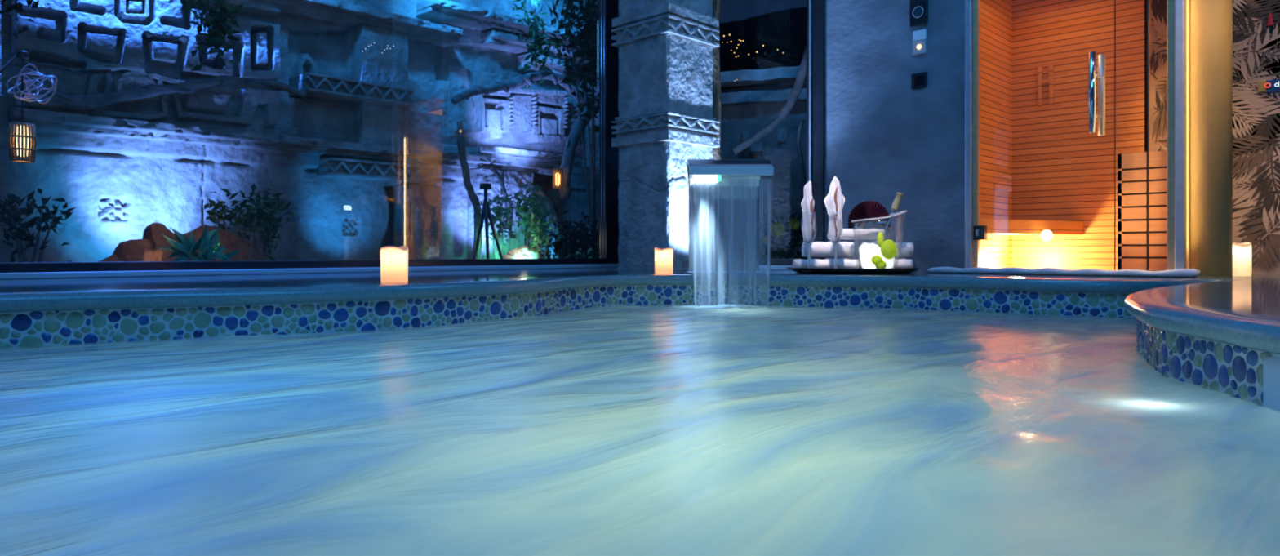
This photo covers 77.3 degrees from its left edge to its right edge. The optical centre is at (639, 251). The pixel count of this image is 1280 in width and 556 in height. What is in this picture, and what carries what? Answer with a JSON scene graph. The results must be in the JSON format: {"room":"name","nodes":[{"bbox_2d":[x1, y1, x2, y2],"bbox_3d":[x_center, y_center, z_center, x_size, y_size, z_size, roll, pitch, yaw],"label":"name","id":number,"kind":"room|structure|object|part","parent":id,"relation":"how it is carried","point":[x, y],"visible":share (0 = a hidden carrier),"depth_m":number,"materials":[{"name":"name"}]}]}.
{"room":"indoor spa pool","nodes":[
{"label":"indoor spa pool","id":0,"kind":"room"},
{"bbox_2d":[0,267,1279,316],"bbox_3d":[0.298,0.081,0.982,5.270,0.001,5.549,0,0,44],"label":"floor","id":1,"kind":"structure","parent":0,"point":[1260,294],"depth_m":2.27,"materials":[{"name":"stone"}]},
{"bbox_2d":[0,0,618,279],"bbox_3d":[-1.288,-1.035,3.027,0.099,2.232,3.638,0,0,44],"label":"window","id":2,"kind":"structure","parent":1,"relation":"on","point":[608,9],"depth_m":3.55,"materials":[{"name":"black metal"}]},
{"bbox_3d":[-1.292,0.071,3.023,0.099,0.019,3.627,0,0,44],"label":"sill","id":3,"kind":"part","parent":2,"relation":"part of","materials":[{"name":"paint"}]},
{"bbox_2d":[380,245,408,282],"bbox_3d":[-0.658,0.032,2.144,0.070,0.098,0.070,0,0,44],"label":"candle","id":4,"kind":"object","parent":1,"relation":"on","point":[393,260],"visible":1,"depth_m":2.11,"materials":[{"name":"beige wax"}]},
{"bbox_2d":[654,247,672,273],"bbox_3d":[0.089,0.031,2.985,0.068,0.099,0.068,0,0,44],"label":"candle","id":5,"kind":"object","parent":1,"relation":"on","point":[663,257],"visible":0.99,"depth_m":2.96,"materials":[{"name":"beige wax"}]},
{"bbox_2d":[611,0,723,270],"bbox_3d":[0.165,-1.035,3.778,0.360,2.232,0.492,0,0,44],"label":"stone pillar","id":6,"kind":"structure","parent":1,"relation":"on","point":[669,97],"depth_m":3.60,"materials":[{"name":"grey stone"}]},
{"bbox_2d":[686,159,773,273],"bbox_3d":[0.312,-0.125,2.881,0.288,0.412,0.314,0,0,0],"label":"fountain","id":7,"kind":"object","parent":1,"relation":"on","point":[726,196],"visible":0.95,"depth_m":2.98,"materials":[{"name":"clear liquid"}]},
{"bbox_2d":[690,178,754,305],"bbox_3d":[0.312,-0.027,2.737,0.282,0.445,0.030,0,0,-1],"label":"waterfall","id":8,"kind":"object","parent":7,"relation":"attached to","point":[691,190],"visible":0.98,"depth_m":2.73},
{"bbox_3d":[0.312,0.077,3.007,0.272,0.007,0.062,0,0,0],"label":"plate","id":9,"kind":"part","parent":7,"relation":"part of","materials":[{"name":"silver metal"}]},
{"bbox_2d":[786,266,920,273],"bbox_3d":[0.828,0.071,3.112,0.452,0.020,0.446,0,0,44],"label":"serving tray","id":10,"kind":"object","parent":1,"relation":"on","point":[860,270],"visible":0.84,"depth_m":2.96,"materials":[{"name":"black paint"}]},
{"bbox_2d":[791,258,859,268],"bbox_3d":[0.726,0.050,3.133,0.250,0.046,0.060,0,0,0],"label":"rolled towel","id":11,"kind":"object","parent":10,"relation":"on","point":[797,263],"visible":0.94,"depth_m":3.11,"materials":[{"name":"white fabric"}]},
{"bbox_2d":[801,241,854,257],"bbox_3d":[0.750,-0.011,3.196,0.198,0.063,0.069,0,0,0],"label":"rolled towel","id":12,"kind":"object","parent":11,"relation":"on","point":[815,249],"visible":0.99,"depth_m":3.17,"materials":[{"name":"white fabric"}]},
{"bbox_2d":[826,228,884,239],"bbox_3d":[0.867,-0.072,3.214,0.218,0.045,0.055,0,0,0],"label":"rolled towel","id":13,"kind":"object","parent":12,"relation":"on","point":[860,233],"visible":0.74,"depth_m":3.19,"materials":[{"name":"white fabric"}]},
{"bbox_2d":[851,210,906,267],"bbox_3d":[0.911,-0.042,3.050,0.204,0.232,0.204,0,0,44],"label":"ice bucket","id":14,"kind":"object","parent":10,"relation":"on","point":[902,211],"visible":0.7,"depth_m":3.01,"materials":[{"name":"clear glass"}]},
{"bbox_2d":[847,200,891,228],"bbox_3d":[0.883,-0.143,3.077,0.164,0.107,0.024,0,0,0],"label":"fan","id":15,"kind":"object","parent":14,"relation":"in","point":[867,209],"visible":0.94,"depth_m":3.08,"materials":[{"name":"red paper"}]},
{"bbox_2d":[858,242,894,268],"bbox_3d":[0.910,0.013,3.069,0.141,0.100,0.078,0,0,2],"label":"crushed ice","id":16,"kind":"object","parent":14,"relation":"in","point":[866,251],"visible":0.7,"depth_m":3.04,"materials":[{"name":"white ice"}]},
{"bbox_2d":[871,255,882,264],"bbox_3d":[0.893,0.031,3.016,0.040,0.038,0.052,0,0,44],"label":"lime","id":17,"kind":"object","parent":14,"relation":"in","point":[875,260],"visible":1,"depth_m":3.00,"materials":[{"name":"green food"}]},
{"bbox_2d":[876,231,883,247],"bbox_3d":[0.908,-0.046,3.023,0.022,0.062,0.029,0,0,44],"label":"lime","id":18,"kind":"object","parent":14,"relation":"in","point":[880,237],"visible":1,"depth_m":3.02,"materials":[{"name":"green food"}]},
{"bbox_2d":[875,260,886,268],"bbox_3d":[0.908,0.050,3.018,0.040,0.038,0.052,0,0,44],"label":"lime","id":19,"kind":"object","parent":14,"relation":"in","point":[882,264],"visible":0.8,"depth_m":3.00,"materials":[{"name":"green food"}]},
{"bbox_2d":[880,239,897,259],"bbox_3d":[0.937,-0.009,3.014,0.058,0.076,0.076,0,0,44],"label":"lime","id":20,"kind":"object","parent":14,"relation":"in","point":[888,249],"visible":1,"depth_m":2.99,"materials":[{"name":"green food"}]},
{"bbox_2d":[875,191,903,242],"bbox_3d":[0.958,-0.126,3.070,0.108,0.206,0.044,0,0,-3],"label":"bottle","id":21,"kind":"object","parent":14,"relation":"in","point":[898,198],"visible":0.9,"depth_m":3.06,"materials":[{"name":"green glass"}]},
{"bbox_2d":[891,258,913,268],"bbox_3d":[0.984,0.050,3.152,0.167,0.046,0.060,0,0,0],"label":"rolled towel","id":22,"kind":"object","parent":10,"relation":"on","point":[903,263],"visible":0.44,"depth_m":3.12,"materials":[{"name":"white fabric"}]},
{"bbox_2d":[861,241,913,257],"bbox_3d":[0.985,-0.011,3.196,0.195,0.063,0.069,0,0,0],"label":"rolled towel","id":23,"kind":"object","parent":22,"relation":"on","point":[907,248],"visible":0.39,"depth_m":3.17,"materials":[{"name":"white fabric"}]},
{"bbox_3d":[0.640,-0.039,3.032,0.056,0.226,0.056,0,0,44],"label":"champagne flute","id":24,"kind":"object","parent":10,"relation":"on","visible":0},
{"bbox_2d":[800,180,814,244],"bbox_3d":[0.639,-0.150,3.030,0.052,0.239,0.041,0,0,44],"label":"folded napkin","id":25,"kind":"object","parent":24,"relation":"in","point":[807,203],"visible":1,"depth_m":3.02,"materials":[{"name":"white fabric"}]},
{"bbox_3d":[0.735,-0.039,3.007,0.056,0.226,0.056,0,0,44],"label":"champagne flute","id":26,"kind":"object","parent":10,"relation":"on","visible":0},
{"bbox_2d":[823,176,844,244],"bbox_3d":[0.731,-0.158,3.007,0.058,0.254,0.059,0,0,44],"label":"folded napkin","id":27,"kind":"object","parent":26,"relation":"in","point":[834,201],"visible":1,"depth_m":3.00,"materials":[{"name":"white fabric"}]},
{"bbox_2d":[927,266,1199,277],"bbox_3d":[1.452,0.067,2.830,0.872,0.027,0.076,0,0,44],"label":"sheet","id":28,"kind":"object","parent":1,"relation":"on","point":[1183,273],"visible":0.99,"depth_m":2.76,"materials":[{"name":"white fabric"}]},
{"bbox_2d":[964,0,1189,271],"bbox_3d":[1.686,-1.035,3.046,0.770,2.232,0.586,0,0,44],"label":"cabin","id":29,"kind":"object","parent":1,"relation":"on","point":[1042,185],"visible":0.83,"depth_m":3.26,"materials":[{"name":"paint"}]},
{"bbox_3d":[1.269,-1.035,3.077,0.024,2.232,0.040,0,0,44],"label":"frame post","id":30,"kind":"part","parent":29,"relation":"part of","materials":[{"name":"metal"}]},
{"bbox_2d":[973,51,1105,239],"bbox_3d":[1.453,-0.518,2.902,0.474,1.183,0.097,0,0,44],"label":"door","id":31,"kind":"structure","parent":29,"relation":"attached to","point":[980,232],"depth_m":2.79,"materials":[{"name":"silver glass"}]},
{"bbox_3d":[1.555,-0.549,2.753,0.023,0.278,0.023,0,0,44],"label":"handle","id":32,"kind":"part","parent":31,"relation":"part of","materials":[{"name":"silver metal"}]},
{"bbox_3d":[1.615,-0.548,2.799,0.023,0.280,0.023,0,0,44],"label":"handle","id":33,"kind":"part","parent":31,"relation":"part of","materials":[{"name":"metal"}]},
{"bbox_3d":[1.601,-0.065,3.148,0.045,0.045,0.045,0,0,44],"label":"lamp globe","id":34,"kind":"part","parent":29,"relation":"part of"},
{"bbox_2d":[1114,0,1149,271],"bbox_3d":[1.683,-0.515,2.688,0.154,1.190,0.012,0,0,44],"label":"window","id":35,"kind":"structure","parent":29,"relation":"attached to","point":[1148,1],"depth_m":2.67,"materials":[{"name":"clear glass"}]},
{"bbox_3d":[1.759,-1.035,2.602,0.025,2.232,0.046,0,0,44],"label":"frame post","id":36,"kind":"part","parent":29,"relation":"part of","materials":[{"name":"metal"}]},
{"bbox_2d":[1166,0,1232,276],"bbox_3d":[1.895,-1.035,2.712,0.182,2.232,0.182,0,0,44],"label":"column","id":37,"kind":"structure","parent":1,"relation":"on","point":[1211,21],"depth_m":2.63,"materials":[{"name":"paint"}]},
{"bbox_2d":[1232,242,1251,275],"bbox_3d":[2.024,0.023,2.723,0.092,0.116,0.092,0,0,44],"label":"candle","id":38,"kind":"object","parent":1,"relation":"on","point":[1242,252],"visible":0.62,"depth_m":2.68,"materials":[{"name":"white wax"}]},
{"bbox_2d":[0,284,1279,412],"bbox_3d":[0.242,0.377,0.918,3.322,0.524,4.273,0,0,44],"label":"mosaic tile border","id":39,"kind":"structure","parent":0,"point":[1253,375],"depth_m":1.90,"materials":[{"name":"tile"}]},
{"bbox_2d":[0,303,1279,555],"bbox_3d":[0.242,0.185,0.918,3.322,0.017,4.273,0,0,44],"label":"pool water","id":40,"kind":"object","parent":39,"relation":"in","point":[682,429],"visible":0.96,"depth_m":0.78,"materials":[{"name":"blue liquid"}]},
{"bbox_2d":[0,274,1279,354],"bbox_3d":[0.241,0.100,0.917,3.399,0.038,4.349,0,0,44],"label":"pool coping","id":41,"kind":"object","parent":39,"relation":"on","point":[1257,331],"visible":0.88,"depth_m":1.87,"materials":[{"name":"stone"}]},
{"bbox_3d":[0.794,0.256,0.737,0.063,0.269,0.452,0,0,-18],"label":"plaster panel","id":42,"kind":"part","parent":39,"relation":"part of","materials":[{"name":"paint"}]},
{"bbox_2d":[824,0,964,271],"bbox_3d":[1.062,-1.035,3.329,0.622,2.232,0.074,0,0,44],"label":"wall","id":43,"kind":"structure","parent":0,"point":[884,137],"depth_m":3.29,"materials":[{"name":"paint"}]},
{"bbox_2d":[759,0,824,270],"bbox_3d":[0.364,-1.035,3.935,1.226,2.232,0.105,0,0,44],"label":"window","id":44,"kind":"structure","parent":43,"relation":"in","point":[815,8],"depth_m":3.54,"materials":[{"name":"metal"}]},
{"bbox_3d":[0.398,0.071,3.898,1.126,0.019,0.099,0,0,44],"label":"sill","id":45,"kind":"part","parent":44,"relation":"part of","materials":[{"name":"paint"}]},
{"bbox_2d":[909,0,928,26],"bbox_3d":[1.118,-0.974,3.211,0.072,0.125,0.020,0,0,44],"label":"thermostat","id":46,"kind":"object","parent":43,"relation":"attached to","point":[918,9],"visible":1,"depth_m":3.21,"materials":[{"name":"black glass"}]},
{"bbox_2d":[911,71,927,88],"bbox_3d":[1.121,-0.689,3.212,0.063,0.061,0.012,0,0,44],"label":"wall socket","id":47,"kind":"object","parent":43,"relation":"attached to","point":[919,80],"visible":1,"depth_m":3.21,"materials":[{"name":"black paint"}]},
{"bbox_2d":[912,28,927,55],"bbox_3d":[1.122,-0.842,3.211,0.057,0.096,0.014,0,0,44],"label":"light switch","id":48,"kind":"object","parent":43,"relation":"attached to","point":[919,37],"visible":1,"depth_m":3.21,"materials":[{"name":"plastic"}]},
{"bbox_3d":[1.123,-0.822,3.212,0.057,0.056,0.010,0,0,44],"label":"plate","id":49,"kind":"part","parent":48,"relation":"part of","materials":[{"name":"white plastic"}]},
{"bbox_2d":[1144,0,1279,274],"bbox_3d":[3.067,-0.901,2.120,2.976,2.500,0.071,0,0,44],"label":"wall","id":50,"kind":"structure","parent":0,"point":[1255,45],"depth_m":2.90,"materials":[{"name":"paper"}]},
{"bbox_2d":[1257,79,1279,93],"bbox_3d":[2.256,-0.592,2.849,0.090,0.047,0.017,0,0,44],"label":"sign","id":51,"kind":"object","parent":50,"relation":"attached to","point":[1269,86],"visible":1,"depth_m":2.85,"materials":[{"name":"gold metal"}]},
{"bbox_2d":[1267,11,1274,26],"bbox_3d":[2.252,-0.832,2.857,0.018,0.050,0.011,0,0,44],"label":"bottle","id":52,"kind":"object","parent":50,"relation":"attached to","point":[1270,22],"visible":1,"depth_m":2.85,"materials":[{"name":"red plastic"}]},
{"bbox_3d":[3.740,0.174,5.691,3.726,0.062,6.448,0,0,44],"label":"ground","id":53,"kind":"structure","parent":0,"visible":0},
{"bbox_2d":[720,66,806,258],"bbox_3d":[1.393,-0.552,5.486,2.604,1.398,0.456,0,0,18],"label":"wall","id":54,"kind":"structure","parent":53,"relation":"on","point":[748,103],"depth_m":5.53,"materials":[{"name":"stone"}]},
{"bbox_2d":[731,46,806,155],"bbox_3d":[0.783,-0.890,4.711,0.485,0.638,0.054,0,0,0],"label":"branch","id":55,"kind":"object","parent":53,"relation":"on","point":[802,74],"visible":0.92,"depth_m":4.69,"materials":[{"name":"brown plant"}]},
{"bbox_2d":[759,208,806,258],"bbox_3d":[0.736,-0.042,4.349,0.417,0.378,0.389,0,0,-5],"label":"flowering shrub","id":56,"kind":"object","parent":53,"relation":"on","point":[777,228],"visible":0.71,"depth_m":4.29,"materials":[{"name":"green plant"}]},
{"bbox_2d":[796,119,806,257],"bbox_3d":[0.931,-0.295,4.588,0.065,0.930,0.024,0,0,-3],"label":"branch","id":57,"kind":"object","parent":53,"relation":"on","point":[802,122],"visible":0.57,"depth_m":4.58,"materials":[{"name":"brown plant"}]},
{"label":"outside","id":58,"kind":"structure","parent":0,"visible":0},
{"bbox_3d":[-1.210,0.174,5.459,3.094,0.062,11.160,0,0,44],"label":"ground","id":59,"kind":"structure","parent":58,"visible":0},
{"bbox_2d":[0,187,75,262],"bbox_3d":[-2.325,-0.051,3.074,0.177,0.391,0.280,0,0,44],"label":"shrub","id":60,"kind":"object","parent":59,"relation":"on","point":[14,219],"visible":1,"depth_m":3.07,"materials":[{"name":"green plant"}]},
{"bbox_3d":[-2.341,-0.019,3.086,0.070,0.328,0.166,0,0,44],"label":"stem","id":61,"kind":"part","parent":60,"relation":"part of","materials":[{"name":"green plant"}]},
{"bbox_2d":[66,222,276,262],"bbox_3d":[-1.928,0.022,3.341,0.651,0.284,0.894,0,0,44],"label":"rock mound","id":62,"kind":"object","parent":59,"relation":"on","point":[144,249],"visible":0.23,"depth_m":3.22,"materials":[{"name":"brown stone"}]},
{"bbox_2d":[155,222,240,261],"bbox_3d":[-1.686,0.016,3.069,0.254,0.257,0.262,0,0,44],"label":"agave","id":63,"kind":"object","parent":59,"relation":"on","point":[185,248],"visible":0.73,"depth_m":3.06,"materials":[{"name":"green plant"}]},
{"bbox_2d":[204,182,284,244],"bbox_3d":[-1.807,-0.086,3.640,0.222,0.462,0.339,0,0,44],"label":"shrub","id":64,"kind":"object","parent":59,"relation":"on","point":[260,212],"visible":0.88,"depth_m":3.64,"materials":[{"name":"green plant"}]},
{"bbox_3d":[-1.825,-0.040,3.647,0.180,0.369,0.051,0,0,-27],"label":"stem","id":65,"kind":"part","parent":64,"relation":"part of","materials":[{"name":"green plant"}]},
{"bbox_2d":[235,183,294,255],"bbox_3d":[-1.862,-0.092,3.954,0.201,0.474,0.266,0,0,1],"label":"shrub","id":66,"kind":"object","parent":59,"relation":"on","point":[271,205],"visible":0.52,"depth_m":3.98,"materials":[{"name":"green plant"}]},
{"bbox_3d":[-1.864,-0.046,3.953,0.048,0.380,0.168,0,0,21],"label":"stem","id":67,"kind":"part","parent":66,"relation":"part of","materials":[{"name":"green plant"}]},
{"bbox_2d":[0,0,599,262],"bbox_3d":[-1.391,-0.998,4.644,0.627,2.306,5.394,0,0,44],"label":"facade","id":68,"kind":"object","parent":59,"relation":"on","point":[367,161],"visible":0.79,"depth_m":4.33,"materials":[{"name":"stone"}]},
{"bbox_2d":[0,49,36,162],"bbox_3d":[-2.400,-0.486,2.991,1.049,0.374,0.076,0,0,44],"label":"lantern","id":69,"kind":"object","parent":68,"relation":"attached to","point":[20,140],"visible":1,"depth_m":2.64,"materials":[{"name":"metal"}]},
{"bbox_3d":[-2.050,-0.362,2.655,0.076,0.126,0.076,0,0,44],"label":"lamp shade","id":70,"kind":"part","parent":69,"relation":"part of","materials":[{"name":"wicker"}]},
{"bbox_3d":[-2.050,-0.539,2.655,0.006,0.234,0.005,0,0,44],"label":"cord","id":71,"kind":"part","parent":69,"relation":"part of","materials":[{"name":"black"}]},
{"bbox_3d":[-2.050,-0.368,2.655,0.041,0.105,0.041,0,0,44],"label":"bulb","id":72,"kind":"part","parent":69,"relation":"part of","materials":[{"name":"white glass"}]},
{"bbox_2d":[5,63,57,103],"bbox_3d":[-2.025,-0.560,2.665,0.137,0.128,0.137,0,0,44],"label":"ornament","id":73,"kind":"object","parent":69,"relation":"attached to","point":[19,75],"visible":1,"depth_m":2.65,"materials":[{"name":"silver metal"}]},
{"bbox_2d":[0,0,39,38],"bbox_3d":[-2.527,-1.064,3.243,0.183,0.370,0.231,0,0,44],"label":"creeper","id":74,"kind":"object","parent":68,"relation":"hanging from","point":[17,6],"visible":1,"depth_m":3.26,"materials":[{"name":"green plant"}]},
{"bbox_3d":[-2.314,-1.014,3.830,0.186,0.812,1.101,0,0,44],"label":"carved panel","id":75,"kind":"part","parent":68,"relation":"part of","materials":[{"name":"stone"}]},
{"bbox_2d":[24,75,306,106],"bbox_3d":[-2.155,-0.739,3.754,0.074,0.262,1.173,0,0,44],"label":"root","id":76,"kind":"object","parent":68,"relation":"attached to","point":[59,98],"visible":0.94,"depth_m":3.65,"materials":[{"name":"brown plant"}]},
{"bbox_2d":[177,0,244,85],"bbox_3d":[-2.060,-1.105,3.812,0.264,0.605,0.278,0,0,44],"label":"hanging creeper","id":77,"kind":"object","parent":68,"relation":"hanging from","point":[214,8],"visible":1,"depth_m":3.79,"materials":[{"name":"green plant"}]},
{"bbox_3d":[-2.033,-1.171,3.801,0.063,0.295,0.121,0,0,10],"label":"stem","id":78,"kind":"part","parent":77,"relation":"part of","materials":[{"name":"green plant"}]},
{"bbox_2d":[361,42,394,53],"bbox_3d":[-1.476,-1.146,4.509,0.010,0.069,0.196,0,0,44],"label":"string lights","id":79,"kind":"object","parent":68,"relation":"attached to","point":[374,42],"visible":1,"depth_m":4.52},
{"bbox_2d":[457,120,482,258],"bbox_3d":[-1.012,-0.357,4.761,0.059,0.825,0.167,0,0,44],"label":"root","id":80,"kind":"object","parent":68,"relation":"attached to","point":[473,197],"visible":0.91,"depth_m":4.74,"materials":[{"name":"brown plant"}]},
{"bbox_2d":[450,77,518,104],"bbox_3d":[-0.943,-0.985,4.883,0.090,0.227,0.475,0,0,44],"label":"root","id":81,"kind":"object","parent":68,"relation":"attached to","point":[494,86],"visible":1,"depth_m":4.87,"materials":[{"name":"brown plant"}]},
{"bbox_2d":[488,164,513,239],"bbox_3d":[-0.846,-0.307,4.891,0.034,0.453,0.175,0,0,44],"label":"root","id":82,"kind":"object","parent":68,"relation":"attached to","point":[491,167],"visible":0.72,"depth_m":4.89,"materials":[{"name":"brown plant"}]},
{"bbox_2d":[511,0,555,88],"bbox_3d":[-0.673,-1.425,5.088,0.293,0.764,0.214,0,0,-18],"label":"hanging creeper","id":83,"kind":"object","parent":68,"relation":"hanging from","point":[535,46],"visible":0.99,"depth_m":5.07,"materials":[{"name":"green plant"}]},
{"bbox_3d":[-0.689,-1.442,5.078,0.124,0.337,0.049,0,0,-29],"label":"stem","id":84,"kind":"part","parent":83,"relation":"part of","materials":[{"name":"green plant"}]},
{"bbox_2d":[513,67,586,106],"bbox_3d":[-0.591,-1.097,5.253,0.098,0.202,0.646,0,0,44],"label":"root","id":85,"kind":"object","parent":68,"relation":"attached to","point":[529,78],"visible":0.74,"depth_m":5.19,"materials":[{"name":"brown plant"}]},
{"bbox_2d":[559,91,599,199],"bbox_3d":[-0.355,-0.743,5.316,0.094,0.798,0.454,0,0,44],"label":"leaning tree","id":86,"kind":"object","parent":68,"relation":"attached to","point":[568,154],"visible":0.59,"depth_m":5.18,"materials":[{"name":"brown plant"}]},
{"bbox_2d":[538,168,563,189],"bbox_3d":[-0.579,-0.473,5.146,0.221,0.138,0.070,0,0,44],"label":"hanging lantern","id":87,"kind":"object","parent":86,"relation":"hanging from","point":[557,173],"visible":1,"depth_m":5.07,"materials":[{"name":"metal"}]},
{"bbox_3d":[-0.525,-0.463,5.094,0.030,0.087,0.031,0,0,44],"label":"bulb","id":88,"kind":"part","parent":87,"relation":"part of","materials":[{"name":"yellow glass"}]},
{"bbox_3d":[-0.525,-0.466,5.094,0.070,0.125,0.070,0,0,44],"label":"lamp shade","id":89,"kind":"part","parent":87,"relation":"part of","materials":[{"name":"glass"}]},
{"bbox_2d":[473,182,502,258],"bbox_3d":[-0.739,-0.103,4.158,0.115,0.497,0.386,0,0,19],"label":"tripod","id":90,"kind":"object","parent":59,"relation":"on","point":[486,214],"visible":0.83,"depth_m":4.07,"materials":[{"name":"black metal"}]},
{"bbox_3d":[-0.817,-0.058,4.049,0.020,0.405,0.133,0,0,27],"label":"leg","id":91,"kind":"part","parent":90,"relation":"part of","materials":[{"name":"black metal"}]},
{"bbox_3d":[-0.791,-0.274,4.100,0.016,0.093,0.016,0,0,21],"label":"post","id":92,"kind":"part","parent":90,"relation":"part of","materials":[{"name":"black metal"}]},
{"bbox_3d":[-0.769,-0.059,4.035,0.020,0.406,0.157,0,0,-19],"label":"leg","id":93,"kind":"part","parent":90,"relation":"part of","materials":[{"name":"black metal"}]},
{"bbox_3d":[-0.755,-0.059,4.223,0.021,0.410,0.274,0,0,16],"label":"leg","id":94,"kind":"part","parent":90,"relation":"part of","materials":[{"name":"black metal"}]},
{"bbox_2d":[476,187,516,258],"bbox_3d":[-0.837,-0.116,4.651,0.236,0.521,0.159,0,0,-27],"label":"plant","id":95,"kind":"object","parent":59,"relation":"on","point":[497,210],"visible":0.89,"depth_m":4.65,"materials":[{"name":"green plant"}]},
{"bbox_3d":[-0.824,-0.069,4.649,0.061,0.428,0.084,0,0,44],"label":"stem","id":96,"kind":"part","parent":95,"relation":"part of","materials":[{"name":"green plant"}]},
{"bbox_2d":[502,253,513,258],"bbox_3d":[-0.723,0.040,4.353,0.067,0.057,0.085,0,0,44],"label":"rock","id":97,"kind":"object","parent":59,"relation":"on","point":[504,256],"visible":0.36,"depth_m":4.33,"materials":[{"name":"beige stone"}]},
{"bbox_2d":[519,253,528,258],"bbox_3d":[-0.655,0.034,4.422,0.074,0.059,0.094,0,0,44],"label":"garden stone","id":98,"kind":"object","parent":59,"relation":"on","point":[524,255],"visible":0.3,"depth_m":4.40,"materials":[{"name":"white stone"}]},
{"bbox_2d":[506,248,523,258],"bbox_3d":[-0.686,0.014,4.390,0.080,0.065,0.094,0,0,44],"label":"rock","id":99,"kind":"object","parent":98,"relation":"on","point":[514,253],"visible":0.74,"depth_m":4.36,"materials":[{"name":"beige stone"}]},
{"bbox_2d":[518,245,529,254],"bbox_3d":[-0.644,-0.009,4.435,0.064,0.054,0.070,0,0,5],"label":"rock","id":100,"kind":"object","parent":98,"relation":"on","point":[523,248],"visible":0.81,"depth_m":4.41,"materials":[{"name":"beige stone"}]},
{"bbox_2d":[506,182,557,249],"bbox_3d":[-0.620,-0.128,4.543,0.295,0.546,0.236,0,0,-19],"label":"plant","id":101,"kind":"object","parent":59,"relation":"on","point":[537,212],"visible":0.7,"depth_m":4.54,"materials":[{"name":"green plant"}]},
{"bbox_3d":[-0.611,-0.077,4.552,0.121,0.443,0.072,0,0,7],"label":"stem","id":102,"kind":"part","parent":101,"relation":"part of","materials":[{"name":"green plant"}]},
{"bbox_2d":[526,213,564,258],"bbox_3d":[-0.521,-0.039,4.421,0.130,0.368,0.234,0,0,44],"label":"plant","id":103,"kind":"object","parent":59,"relation":"on","point":[540,240],"visible":0.92,"depth_m":4.40,"materials":[{"name":"green plant"}]},
{"bbox_3d":[-0.540,-0.007,4.434,0.048,0.305,0.117,0,0,44],"label":"stem","id":104,"kind":"part","parent":103,"relation":"part of","materials":[{"name":"green plant"}]},
{"bbox_2d":[534,206,599,258],"bbox_3d":[-0.385,-0.055,4.745,0.494,0.442,0.491,0,0,44],"label":"bush","id":105,"kind":"object","parent":59,"relation":"on","point":[574,234],"visible":0.72,"depth_m":4.71,"materials":[{"name":"green plant"}]},
{"bbox_3d":[-0.374,0.031,4.762,0.237,0.231,0.142,0,0,44],"label":"stem","id":106,"kind":"part","parent":105,"relation":"part of","materials":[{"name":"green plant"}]},
{"bbox_2d":[541,0,599,257],"bbox_3d":[-0.307,-0.881,4.919,0.603,2.048,0.435,0,0,-12],"label":"tree","id":107,"kind":"object","parent":59,"relation":"on","point":[589,31],"visible":0.72,"depth_m":4.90,"materials":[{"name":"green plant"}]},
{"bbox_3d":[-0.330,-0.780,4.954,0.225,1.846,0.183,0,0,36],"label":"stem","id":108,"kind":"part","parent":107,"relation":"part of","materials":[{"name":"plant"}]},
{"bbox_3d":[-0.614,0.053,4.462,0.068,0.055,0.083,0,0,44],"label":"garden stone","id":109,"kind":"object","parent":59,"relation":"on","visible":0},
{"bbox_2d":[526,248,537,258],"bbox_3d":[-0.607,0.018,4.470,0.091,0.073,0.110,0,0,44],"label":"rock","id":110,"kind":"object","parent":109,"relation":"on","point":[530,255],"visible":0.42,"depth_m":4.43,"materials":[{"name":"beige stone"}]},
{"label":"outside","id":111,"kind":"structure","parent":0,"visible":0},
{"bbox_2d":[719,6,806,71],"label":"window","id":112,"kind":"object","parent":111,"point":[785,31],"visible":0.06,"depth_m":58.18,"materials":[{"name":"black glass"}]}
]}

